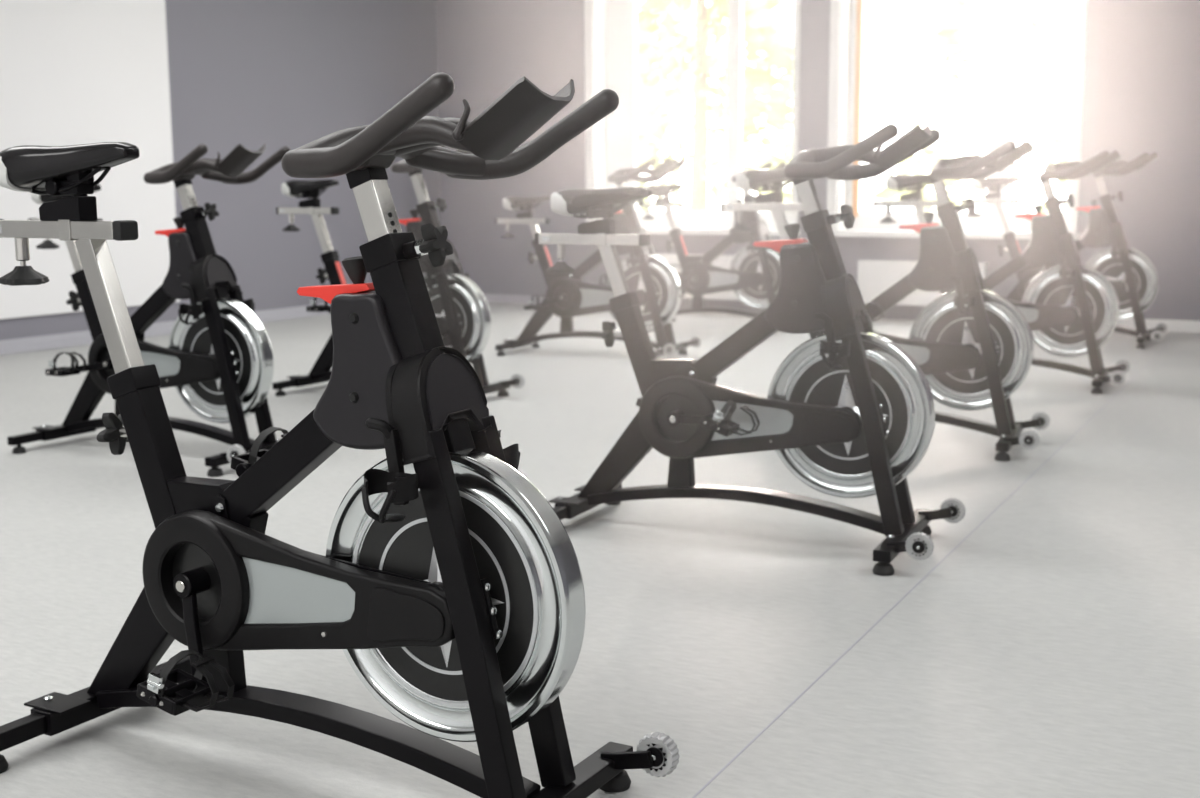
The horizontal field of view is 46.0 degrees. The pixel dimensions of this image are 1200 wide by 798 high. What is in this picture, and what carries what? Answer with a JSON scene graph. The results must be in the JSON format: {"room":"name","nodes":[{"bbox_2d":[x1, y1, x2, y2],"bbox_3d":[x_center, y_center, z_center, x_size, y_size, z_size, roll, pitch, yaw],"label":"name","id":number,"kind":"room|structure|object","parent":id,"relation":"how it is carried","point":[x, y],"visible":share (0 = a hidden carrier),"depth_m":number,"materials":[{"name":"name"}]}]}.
{"room":"gym","nodes":[
{"label":"gym","id":0,"kind":"room"},
{"bbox_2d":[0,0,441,340],"bbox_3d":[-4.817,-1.598,6.857,0.300,3.200,13.300,5,10,29],"label":"wall","id":1,"kind":"structure","parent":0,"point":[251,74],"depth_m":10.77,"materials":[{"name":"grey paint"}]},
{"bbox_2d":[0,0,179,318],"bbox_3d":[-5.359,-1.502,5.567,0.022,2.958,9.720,5,10,29],"label":"panel","id":2,"kind":"object","parent":1,"relation":"attached to","point":[73,72],"depth_m":9.17,"materials":[{"name":"white paint"}]},
{"bbox_2d":[0,303,330,354],"bbox_3d":[-4.598,-0.070,7.143,0.014,0.090,13.000,5,10,29],"label":"baseboard","id":3,"kind":"structure","parent":1,"relation":"attached to","point":[20,345],"depth_m":9.25,"materials":[{"name":"grey"}]},
{"bbox_2d":[0,302,1199,797],"bbox_3d":[0.409,0.443,4.368,12.106,0.150,13.600,5,10,29],"label":"floor","id":4,"kind":"structure","parent":0,"point":[1054,652],"depth_m":3.48,"materials":[{"name":"white tile"}]},
{"bbox_2d":[7,143,290,476],"bbox_3d":[-1.708,-0.371,5.398,1.241,1.176,0.550,4,10,27],"label":"exercise bike","id":5,"kind":"object","parent":4,"relation":"on","point":[218,357],"visible":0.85,"depth_m":5.26,"materials":[{"name":"black paint"}]},
{"bbox_2d":[217,143,265,175],"bbox_3d":[-1.294,-0.866,5.119,0.145,0.119,0.160,4,10,27],"label":"tray","id":6,"kind":"object","parent":5,"relation":"on","point":[240,158],"depth_m":5.08,"materials":[{"name":"black plastic"}]},
{"bbox_2d":[0,72,679,797],"bbox_3d":[-0.563,0.077,2.397,1.332,1.176,0.550,5,10,29],"label":"exercise bike","id":7,"kind":"object","parent":4,"relation":"on","point":[451,587],"visible":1,"depth_m":2.26,"materials":[{"name":"black paint"}]},
{"bbox_2d":[458,76,574,159],"bbox_3d":[-0.117,-0.412,2.081,0.145,0.119,0.160,5,10,29],"label":"tray","id":8,"kind":"object","parent":7,"relation":"on","point":[523,108],"depth_m":2.04,"materials":[{"name":"grey plastic"}]},
{"bbox_2d":[272,145,524,396],"bbox_3d":[-1.044,-0.622,6.867,1.290,1.223,0.550,4,10,27],"label":"exercise bike","id":9,"kind":"object","parent":4,"relation":"on","point":[462,313],"visible":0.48,"depth_m":6.71,"materials":[{"name":"black paint"}]},
{"bbox_2d":[456,149,472,153],"bbox_3d":[-0.625,-1.138,6.578,0.145,0.119,0.160,4,10,27],"label":"tray","id":10,"kind":"object","parent":9,"relation":"on","point":[458,150],"depth_m":6.52,"materials":[{"name":"plastic"}]},
{"bbox_2d":[495,158,701,356],"bbox_3d":[-0.058,-0.850,8.493,1.265,1.176,0.550,3,9,24],"label":"exercise bike","id":11,"kind":"object","parent":4,"relation":"on","point":[657,287],"visible":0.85,"depth_m":8.44,"materials":[{"name":"black paint"}]},
{"bbox_2d":[650,158,677,177],"bbox_3d":[0.379,-1.347,8.234,0.145,0.119,0.160,3,9,24],"label":"tray","id":12,"kind":"object","parent":11,"relation":"on","point":[668,163],"depth_m":8.19,"materials":[{"name":"grey plastic"}]},
{"bbox_2d":[638,161,788,321],"bbox_3d":[0.835,-1.099,10.108,1.282,1.176,0.550,5,10,31],"label":"exercise bike","id":13,"kind":"object","parent":4,"relation":"on","point":[753,275],"visible":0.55,"depth_m":10.03,"materials":[{"name":"black paint"}]},
{"bbox_2d":[773,161,788,169],"bbox_3d":[1.251,-1.588,9.790,0.145,0.119,0.160,5,10,31],"label":"tray","id":14,"kind":"object","parent":13,"relation":"on","point":[782,165],"depth_m":9.72,"materials":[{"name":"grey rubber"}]},
{"bbox_2d":[535,124,965,575],"bbox_3d":[0.386,-0.182,4.071,1.265,1.176,0.550,4,9,25],"label":"exercise bike","id":15,"kind":"object","parent":4,"relation":"on","point":[849,412],"visible":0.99,"depth_m":3.97,"materials":[{"name":"black paint"}]},
{"bbox_2d":[873,125,932,168],"bbox_3d":[0.819,-0.679,3.806,0.145,0.119,0.160,4,9,25],"label":"tray","id":16,"kind":"object","parent":15,"relation":"on","point":[917,136],"depth_m":3.76,"materials":[{"name":"grey plastic"}]},
{"bbox_2d":[720,141,1049,461],"bbox_3d":[1.098,-0.414,5.577,1.297,1.176,0.550,3,9,22],"label":"exercise bike","id":17,"kind":"object","parent":4,"relation":"on","point":[973,347],"visible":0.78,"depth_m":5.43,"materials":[{"name":"black paint"}]},
{"bbox_2d":[992,141,1033,171],"bbox_3d":[1.554,-0.913,5.323,0.145,0.119,0.160,3,9,22],"label":"tray","id":18,"kind":"object","parent":17,"relation":"on","point":[1023,149],"depth_m":5.27,"materials":[{"name":"grey plastic"}]},
{"bbox_2d":[692,348,1164,797],"bbox_3d":[1.039,0.410,4.062,0.004,0.001,11.107,4,10,27],"label":"trim","id":19,"kind":"structure","parent":4,"relation":"on","point":[883,616],"depth_m":3.24,"materials":[{"name":"grey"}]},
{"bbox_2d":[873,150,1129,393],"bbox_3d":[2.030,-0.668,7.216,1.294,1.176,0.550,3,9,23],"label":"exercise bike","id":20,"kind":"object","parent":4,"relation":"on","point":[1070,309],"visible":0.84,"depth_m":7.07,"materials":[{"name":"black paint"}]},
{"bbox_2d":[1089,150,1120,173],"bbox_3d":[2.482,-1.166,6.959,0.145,0.119,0.160,3,9,23],"label":"tray","id":21,"kind":"object","parent":20,"relation":"on","point":[1113,156],"depth_m":6.91,"materials":[{"name":"grey plastic"}]},
{"bbox_2d":[961,152,1167,348],"bbox_3d":[2.966,-0.970,9.082,1.290,1.204,0.550,4,9,25],"label":"exercise bike","id":22,"kind":"object","parent":4,"relation":"on","point":[1134,277],"visible":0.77,"depth_m":8.92,"materials":[{"name":"black paint"}]},
{"bbox_2d":[1134,152,1158,170],"bbox_3d":[3.401,-1.480,8.812,0.145,0.119,0.160,4,9,25],"label":"tray","id":23,"kind":"object","parent":22,"relation":"on","point":[1153,156],"depth_m":8.76,"materials":[{"name":"grey plastic"}]},
{"bbox_2d":[437,0,1199,320],"bbox_3d":[3.664,-2.099,9.843,12.106,3.200,0.300,5,10,29],"label":"wall","id":24,"kind":"structure","parent":0,"point":[1141,95],"depth_m":10.74,"materials":[{"name":"white paint"}]},
{"bbox_2d":[483,294,543,303],"bbox_3d":[-0.536,-0.856,12.247,1.992,0.070,0.014,5,10,29],"label":"baseboard","id":25,"kind":"structure","parent":24,"relation":"attached to","point":[523,299],"depth_m":12.38,"materials":[{"name":"grey"}]},
{"bbox_2d":[584,0,800,235],"bbox_3d":[0.743,-2.461,11.359,1.930,2.255,0.360,5,10,29],"label":"window","id":26,"kind":"structure","parent":24,"relation":"in","point":[611,53],"depth_m":11.70,"materials":[{"name":"white"}]},
{"bbox_2d":[655,254,738,299],"bbox_3d":[0.861,-0.928,11.367,1.128,0.459,0.129,5,10,29],"label":"radiator","id":27,"kind":"object","parent":24,"relation":"attached to","point":[723,261],"visible":0.2,"depth_m":11.25,"materials":[{"name":"white"}]},
{"bbox_2d":[857,260,987,305],"bbox_3d":[2.411,-0.799,10.503,1.008,0.444,0.129,5,10,29],"label":"radiator","id":28,"kind":"object","parent":24,"relation":"attached to","point":[875,277],"visible":0.33,"depth_m":10.56,"materials":[{"name":"white"}]},
{"bbox_2d":[985,263,987,277],"bbox_3d":[2.382,-0.857,10.492,0.960,0.325,0.060,5,10,29],"label":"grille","id":29,"kind":"object","parent":28,"relation":"attached to","point":[986,264],"depth_m":10.23,"materials":[{"name":"white"}]},
{"bbox_2d":[827,0,1087,239],"bbox_3d":[2.585,-2.316,10.331,1.900,2.255,0.360,5,10,29],"label":"window","id":30,"kind":"structure","parent":24,"relation":"in","point":[847,31],"depth_m":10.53,"materials":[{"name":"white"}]},
{"bbox_2d":[1117,318,1199,331],"bbox_3d":[5.758,-0.363,8.733,6.540,0.077,0.016,5,10,29],"label":"baseboard","id":31,"kind":"structure","parent":24,"relation":"attached to","point":[1173,325],"depth_m":9.75,"materials":[{"name":"white"}]},
{"label":"outside","id":32,"kind":"structure","parent":0,"visible":0},
{"bbox_3d":[13.855,-4.335,38.588,80.000,0.100,59.600,5,10,29],"label":"ground","id":33,"kind":"structure","parent":32,"visible":0},
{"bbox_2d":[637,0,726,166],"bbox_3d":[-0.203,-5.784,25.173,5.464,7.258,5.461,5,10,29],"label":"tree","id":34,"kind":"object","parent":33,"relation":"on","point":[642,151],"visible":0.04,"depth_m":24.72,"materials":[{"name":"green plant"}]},
{"bbox_2d":[637,0,793,210],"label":"window","id":35,"kind":"structure","parent":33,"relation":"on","point":[760,32],"depth_m":19.80,"materials":[{"name":"white glass"}]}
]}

